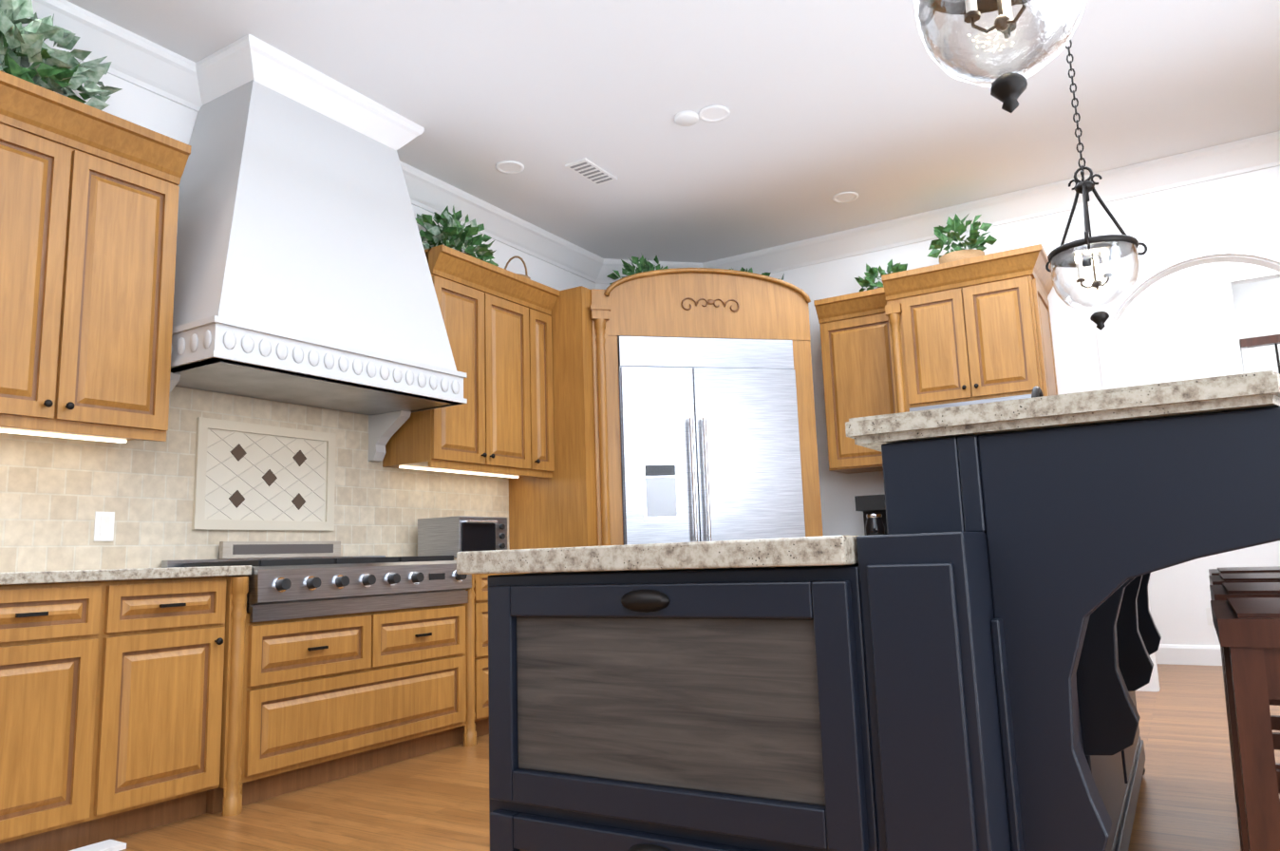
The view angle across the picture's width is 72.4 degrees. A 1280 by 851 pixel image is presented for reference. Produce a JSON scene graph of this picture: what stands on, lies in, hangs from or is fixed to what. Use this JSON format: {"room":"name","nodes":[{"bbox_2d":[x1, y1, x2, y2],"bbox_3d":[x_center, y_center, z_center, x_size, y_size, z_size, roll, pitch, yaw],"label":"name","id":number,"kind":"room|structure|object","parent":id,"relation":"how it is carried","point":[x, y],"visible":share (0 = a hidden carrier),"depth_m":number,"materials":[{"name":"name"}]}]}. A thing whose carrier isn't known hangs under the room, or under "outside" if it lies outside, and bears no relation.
{"room":"kitchen","nodes":[
{"label":"kitchen","id":0,"kind":"room"},
{"bbox_2d":[0,41,595,443],"bbox_3d":[-1.452,0.082,5.063,0.120,3.240,5.680,-7,-10,31],"label":"wall","id":1,"kind":"structure","parent":0,"point":[131,103],"depth_m":4.09,"materials":[{"name":"white paint"}]},
{"bbox_2d":[0,74,189,442],"bbox_3d":[-2.301,-0.588,3.302,0.396,1.200,0.894,-7,-10,31],"label":"upper cabinet","id":2,"kind":"object","parent":1,"relation":"attached to","point":[88,209],"depth_m":3.28,"materials":[{"name":"brown wood"}]},
{"bbox_2d":[0,0,122,110],"bbox_3d":[-2.398,-1.436,3.273,0.409,0.472,0.891,-7,-10,31],"label":"potted plant","id":3,"kind":"object","parent":2,"relation":"on","point":[64,72],"visible":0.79,"depth_m":3.33,"materials":[{"name":"plant"}]},
{"bbox_2d":[0,428,518,478],"bbox_3d":[-1.772,0.141,4.188,0.030,0.010,3.660,-7,-10,31],"label":"under-cabinet light strip","id":4,"kind":"object","parent":2,"relation":"attached to","point":[13,431],"visible":1,"depth_m":3.52,"materials":[{"name":"white plastic"}]},
{"bbox_2d":[93,510,114,541],"bbox_3d":[-2.208,0.415,3.607,0.007,0.120,0.076,-7,-10,31],"label":"outlet","id":5,"kind":"object","parent":1,"relation":"attached to","point":[103,526],"depth_m":3.60,"materials":[{"name":"white plastic"}]},
{"bbox_2d":[0,386,509,572],"bbox_3d":[-1.871,0.258,4.194,0.030,0.817,3.808,-7,-10,31],"label":"tile backsplash","id":6,"kind":"structure","parent":1,"relation":"attached to","point":[208,475],"depth_m":4.05,"materials":[{"name":"beige tile"}]},
{"bbox_2d":[139,79,467,462],"bbox_3d":[-1.585,-0.774,4.272,0.647,1.767,1.424,-7,-10,31],"label":"range hood","id":7,"kind":"object","parent":1,"relation":"attached to","point":[303,275],"visible":0.88,"depth_m":4.01,"materials":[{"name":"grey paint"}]},
{"bbox_2d":[382,244,559,478],"bbox_3d":[-0.988,-0.313,5.335,0.460,1.230,1.078,-7,-10,31],"label":"upper cabinet","id":8,"kind":"object","parent":1,"relation":"attached to","point":[498,322],"visible":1,"depth_m":5.19,"materials":[{"name":"brown wood"}]},
{"bbox_2d":[414,206,498,265],"bbox_3d":[-1.111,-1.134,5.367,0.360,0.410,0.698,-7,-10,31],"label":"potted plant","id":9,"kind":"object","parent":8,"relation":"on","point":[449,233],"visible":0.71,"depth_m":5.28,"materials":[{"name":"plant"}]},
{"bbox_2d":[504,255,530,279],"bbox_3d":[-0.826,-1.001,5.772,0.214,0.247,0.205,-7,-10,31],"label":"basket","id":10,"kind":"object","parent":8,"relation":"on","point":[523,262],"visible":0.31,"depth_m":5.74,"materials":[{"name":"wicker"}]},
{"bbox_2d":[11,0,1279,283],"bbox_3d":[-0.895,-1.969,1.888,6.450,0.165,10.650,-7,-10,31],"label":"crown molding","id":11,"kind":"structure","parent":1,"relation":"attached to","point":[144,63],"depth_m":5.34,"materials":[{"name":"white wood"}]},
{"bbox_2d":[417,515,507,557],"bbox_3d":[-1.003,0.650,5.029,0.357,0.235,0.400,-7,-10,31],"label":"toaster oven","id":12,"kind":"object","parent":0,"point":[449,536],"visible":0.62,"depth_m":4.89,"materials":[{"name":"silver metal"}]},
{"bbox_2d":[595,282,618,337],"bbox_3d":[0.138,0.301,6.883,0.650,3.240,0.650,-7,-10,31],"label":"wall","id":13,"kind":"structure","parent":0,"point":[600,286],"depth_m":7.00,"materials":[{"name":"white paint"}]},
{"bbox_2d":[66,0,1279,263],"bbox_3d":[0.202,-1.917,3.242,11.000,0.060,14.100,-7,-10,31],"label":"ceiling","id":14,"kind":"structure","parent":0,"point":[879,110],"depth_m":4.56,"materials":[{"name":"white paint"}]},
{"bbox_2d":[495,160,524,173],"bbox_3d":[-0.781,-1.546,5.244,0.168,0.011,0.168,-5,-9,22],"label":"recessed light","id":15,"kind":"object","parent":14,"relation":"in","point":[505,166],"depth_m":5.24,"materials":[{"name":"white"}]},
{"bbox_2d":[564,157,617,185],"bbox_3d":[-0.296,-1.546,5.345,0.150,0.013,0.340,-7,-10,31],"label":"ceiling vent","id":16,"kind":"object","parent":14,"relation":"in","point":[591,171],"visible":1,"depth_m":5.30,"materials":[{"name":"white metal"}]},
{"bbox_2d":[674,105,730,126],"bbox_3d":[0.332,-1.660,4.697,0.300,0.024,0.169,-3,-9,7],"label":"recessed light","id":17,"kind":"object","parent":14,"relation":"in","point":[709,113],"depth_m":4.69,"materials":[{"name":"white"}]},
{"bbox_2d":[832,191,858,203],"bbox_3d":[1.377,-1.526,5.862,0.168,0.011,0.168,-5,-9,22],"label":"recessed light","id":18,"kind":"object","parent":14,"relation":"in","point":[844,197],"depth_m":5.85,"materials":[{"name":"white"}]},
{"bbox_2d":[914,0,1085,112],"bbox_3d":[0.681,-1.355,1.782,0.374,1.514,0.378,-7,-10,31],"label":"pendant light","id":19,"kind":"object","parent":14,"relation":"hanging from","point":[1007,89],"visible":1,"depth_m":1.72,"materials":[{"name":"clear glass"}]},
{"bbox_2d":[1045,0,1147,330],"bbox_3d":[1.788,-1.127,3.552,0.374,1.514,0.378,-7,-10,31],"label":"pendant light","id":20,"kind":"object","parent":14,"relation":"hanging from","point":[1093,252],"visible":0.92,"depth_m":3.50,"materials":[{"name":"clear glass"}]},
{"bbox_2d":[112,663,1279,850],"bbox_3d":[0.313,1.344,2.752,11.000,0.060,14.100,-7,-10,31],"label":"floor","id":21,"kind":"structure","parent":0,"point":[437,800],"depth_m":3.25,"materials":[{"name":"brown wood"}]},
{"bbox_2d":[69,839,126,850],"bbox_3d":[-1.834,1.384,2.797,0.100,0.017,0.320,-7,-10,31],"label":"floor vent","id":22,"kind":"object","parent":21,"relation":"in","point":[110,845],"visible":1,"depth_m":2.88,"materials":[{"name":"white"}]},
{"bbox_2d":[0,576,226,850],"bbox_3d":[-2.392,0.942,2.625,0.660,0.880,2.051,-7,-10,31],"label":"base cabinet","id":23,"kind":"object","parent":21,"relation":"on","point":[110,706],"visible":0.98,"depth_m":2.94,"materials":[{"name":"brown wood"}]},
{"bbox_2d":[0,564,252,584],"bbox_3d":[-2.380,0.488,2.709,0.681,0.038,2.151,-7,-10,31],"label":"countertop","id":24,"kind":"structure","parent":23,"relation":"on","point":[31,577],"depth_m":3.01,"materials":[{"name":"stone"}]},
{"bbox_2d":[206,574,476,816],"bbox_3d":[-1.461,1.125,4.048,0.682,0.878,1.366,-7,-10,31],"label":"base cabinet","id":25,"kind":"object","parent":21,"relation":"on","point":[309,702],"visible":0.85,"depth_m":3.72,"materials":[{"name":"brown wood"}]},
{"bbox_2d":[161,555,471,621],"bbox_3d":[-1.440,0.737,4.085,0.714,0.255,1.210,-7,-10,31],"label":"range","id":26,"kind":"object","parent":25,"relation":"in","point":[284,588],"visible":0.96,"depth_m":3.80,"materials":[{"name":"silver metal"}]},
{"bbox_2d":[219,541,340,558],"bbox_3d":[-1.739,0.605,4.274,0.030,0.078,0.660,-7,-10,31],"label":"vent","id":27,"kind":"object","parent":26,"relation":"on","point":[258,549],"visible":0.89,"depth_m":4.23,"materials":[{"name":"silver metal"}]},
{"bbox_2d":[473,572,528,736],"bbox_3d":[-0.839,1.256,5.067,0.657,0.880,1.032,-7,-10,31],"label":"base cabinet","id":28,"kind":"object","parent":21,"relation":"on","point":[481,705],"visible":0.21,"depth_m":4.54,"materials":[{"name":"brown wood"}]},
{"bbox_2d":[508,267,823,549],"bbox_3d":[0.136,0.382,6.019,2.063,2.824,0.803,0,-9,-14],"label":"surround","id":29,"kind":"object","parent":21,"relation":"on","point":[575,500],"visible":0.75,"depth_m":5.73,"materials":[{"name":"brown wood"}]},
{"bbox_2d":[606,255,668,283],"bbox_3d":[0.047,-0.855,6.150,0.509,0.640,0.529,-7,-10,31],"label":"potted plant","id":30,"kind":"object","parent":29,"relation":"on","point":[644,265],"visible":0.19,"depth_m":6.09,"materials":[{"name":"plant"}]},
{"bbox_2d":[729,266,789,282],"bbox_3d":[0.786,-0.851,6.327,0.558,0.634,0.589,-7,-10,31],"label":"potted plant","id":31,"kind":"object","parent":29,"relation":"on","point":[751,271],"visible":0.02,"depth_m":6.25,"materials":[{"name":"plant"}]},
{"bbox_2d":[617,336,805,545],"bbox_3d":[0.427,0.613,5.974,1.216,2.335,0.761,0,-9,-13],"label":"refrigerator","id":32,"kind":"object","parent":21,"relation":"on","point":[709,439],"visible":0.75,"depth_m":5.74,"materials":[{"name":"silver metal"}]},
{"bbox_2d":[487,406,1279,850],"bbox_3d":[1.009,0.694,2.348,1.242,1.058,2.912,-7,-10,31],"label":"kitchen island","id":33,"kind":"object","parent":21,"relation":"on","point":[956,657],"visible":0.98,"depth_m":1.20,"materials":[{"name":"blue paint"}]},
{"bbox_2d":[456,535,858,574],"bbox_3d":[0.749,0.360,2.568,0.691,0.039,2.935,-7,-10,31],"label":"island countertop","id":34,"kind":"structure","parent":33,"relation":"on","point":[816,551],"depth_m":1.29,"materials":[{"name":"beige stone"}]},
{"bbox_2d":[845,370,1279,451],"bbox_3d":[1.384,0.169,2.293,0.795,0.145,2.770,-7,-10,31],"label":"countertop","id":35,"kind":"structure","parent":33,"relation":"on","point":[1242,391],"depth_m":1.18,"materials":[{"name":"beige stone"}]},
{"bbox_2d":[1031,385,1043,397],"bbox_3d":[1.246,0.013,2.650,0.110,0.276,0.192,-7,-10,31],"label":"faucet","id":36,"kind":"object","parent":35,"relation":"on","point":[1037,391],"visible":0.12,"depth_m":2.63,"materials":[{"name":"grey metal"}]},
{"bbox_2d":[881,244,1058,413],"bbox_3d":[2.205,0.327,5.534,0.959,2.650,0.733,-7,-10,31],"label":"upper cabinet","id":37,"kind":"object","parent":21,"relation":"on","point":[973,330],"visible":0.38,"depth_m":5.41,"materials":[{"name":"brown wood"}]},
{"bbox_2d":[1208,572,1279,848],"bbox_3d":[1.821,0.614,2.271,0.541,1.140,0.438,-7,-10,31],"label":"bar stool","id":38,"kind":"object","parent":21,"relation":"on","point":[1220,578],"visible":0.15,"depth_m":2.33,"materials":[{"name":"brown wood"}]},
{"bbox_2d":[1208,565,1279,802],"bbox_3d":[2.156,0.680,2.788,0.541,1.140,0.438,-7,-10,31],"label":"bar stool","id":39,"kind":"object","parent":21,"relation":"on","point":[1234,570],"visible":0.1,"depth_m":2.84,"materials":[{"name":"brown wood"}]},
{"bbox_2d":[1209,582,1279,850],"bbox_3d":[1.485,0.547,1.754,0.541,1.140,0.438,-7,-10,31],"label":"bar stool","id":40,"kind":"object","parent":21,"relation":"on","point":[1224,591],"visible":0.12,"depth_m":1.85,"materials":[{"name":"brown wood"}]},
{"bbox_2d":[1210,597,1279,850],"bbox_3d":[1.150,0.481,1.236,0.541,1.140,0.438,-7,-10,31],"label":"bar stool","id":41,"kind":"object","parent":21,"relation":"on","point":[1248,630],"visible":1,"depth_m":1.20,"materials":[{"name":"brown wood"}]},
{"bbox_3d":[1.614,1.286,5.828,0.558,0.880,0.650,-7,-10,31],"label":"base cabinet","id":42,"kind":"object","parent":21,"relation":"on","visible":0},
{"bbox_3d":[1.603,0.831,5.903,0.555,0.038,0.636,-7,-10,31],"label":"countertop","id":43,"kind":"structure","parent":42,"relation":"on","visible":0},
{"bbox_2d":[854,494,887,535],"bbox_3d":[1.626,0.655,6.015,0.200,0.340,0.245,-7,-10,31],"label":"coffee maker","id":44,"kind":"object","parent":43,"relation":"on","point":[872,508],"visible":0.62,"depth_m":5.93,"materials":[{"name":"black"}]},
{"bbox_2d":[769,165,1279,536],"bbox_3d":[2.400,0.084,5.952,5.740,3.240,0.120,-7,-10,31],"label":"wall","id":45,"kind":"structure","parent":0,"point":[1245,205],"depth_m":5.71,"materials":[{"name":"white paint"}]},
{"bbox_2d":[813,287,895,473],"bbox_3d":[1.609,-0.295,6.146,0.558,1.200,0.462,-7,-10,31],"label":"upper cabinet","id":46,"kind":"object","parent":45,"relation":"attached to","point":[856,358],"visible":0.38,"depth_m":6.04,"materials":[{"name":"brown wood"}]},
{"bbox_2d":[1095,237,1279,691],"bbox_3d":[3.534,0.210,5.226,1.250,2.700,0.164,-7,-10,31],"label":"door frame","id":47,"kind":"structure","parent":45,"relation":"attached to","point":[1240,250],"depth_m":5.44,"materials":[{"name":"white"}]},
{"bbox_2d":[1116,262,1279,645],"bbox_3d":[4.470,0.060,6.262,5.700,3.240,0.120,-7,-10,31],"label":"wall","id":48,"kind":"structure","parent":0,"point":[1178,326],"depth_m":6.46,"materials":[{"name":"white paint"}]},
{"bbox_2d":[1155,643,1222,665],"bbox_3d":[4.495,1.583,5.969,5.480,0.140,0.016,-7,-10,31],"label":"baseboard","id":49,"kind":"structure","parent":48,"relation":"attached to","point":[1191,654],"depth_m":6.29,"materials":[{"name":"white"}]},
{"bbox_2d":[1205,607,1213,624],"bbox_3d":[4.097,1.366,6.250,0.080,0.120,0.006,-7,-10,31],"label":"outlet","id":50,"kind":"object","parent":48,"relation":"attached to","point":[1208,610],"depth_m":6.26,"materials":[{"name":"white"}]},
{"bbox_2d":[1239,334,1279,374],"bbox_3d":[5.559,-0.197,5.614,2.725,1.159,0.140,-7,-10,31],"label":"stair railing","id":51,"kind":"object","parent":48,"relation":"attached to","point":[1245,344],"visible":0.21,"depth_m":6.33,"materials":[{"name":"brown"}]},
{"bbox_2d":[1230,285,1242,370],"bbox_3d":[4.715,0.150,6.916,0.120,3.240,1.260,-7,-10,31],"label":"wall","id":52,"kind":"structure","parent":0,"point":[1231,286],"depth_m":7.54,"materials":[{"name":"white paint"}]},
{"bbox_2d":[1231,278,1279,373],"bbox_3d":[6.166,0.090,6.846,3.430,3.240,0.100,-7,-10,31],"label":"window","id":53,"kind":"structure","parent":0,"point":[1256,306],"depth_m":7.46,"materials":[{"name":"white glass"}]}
]}

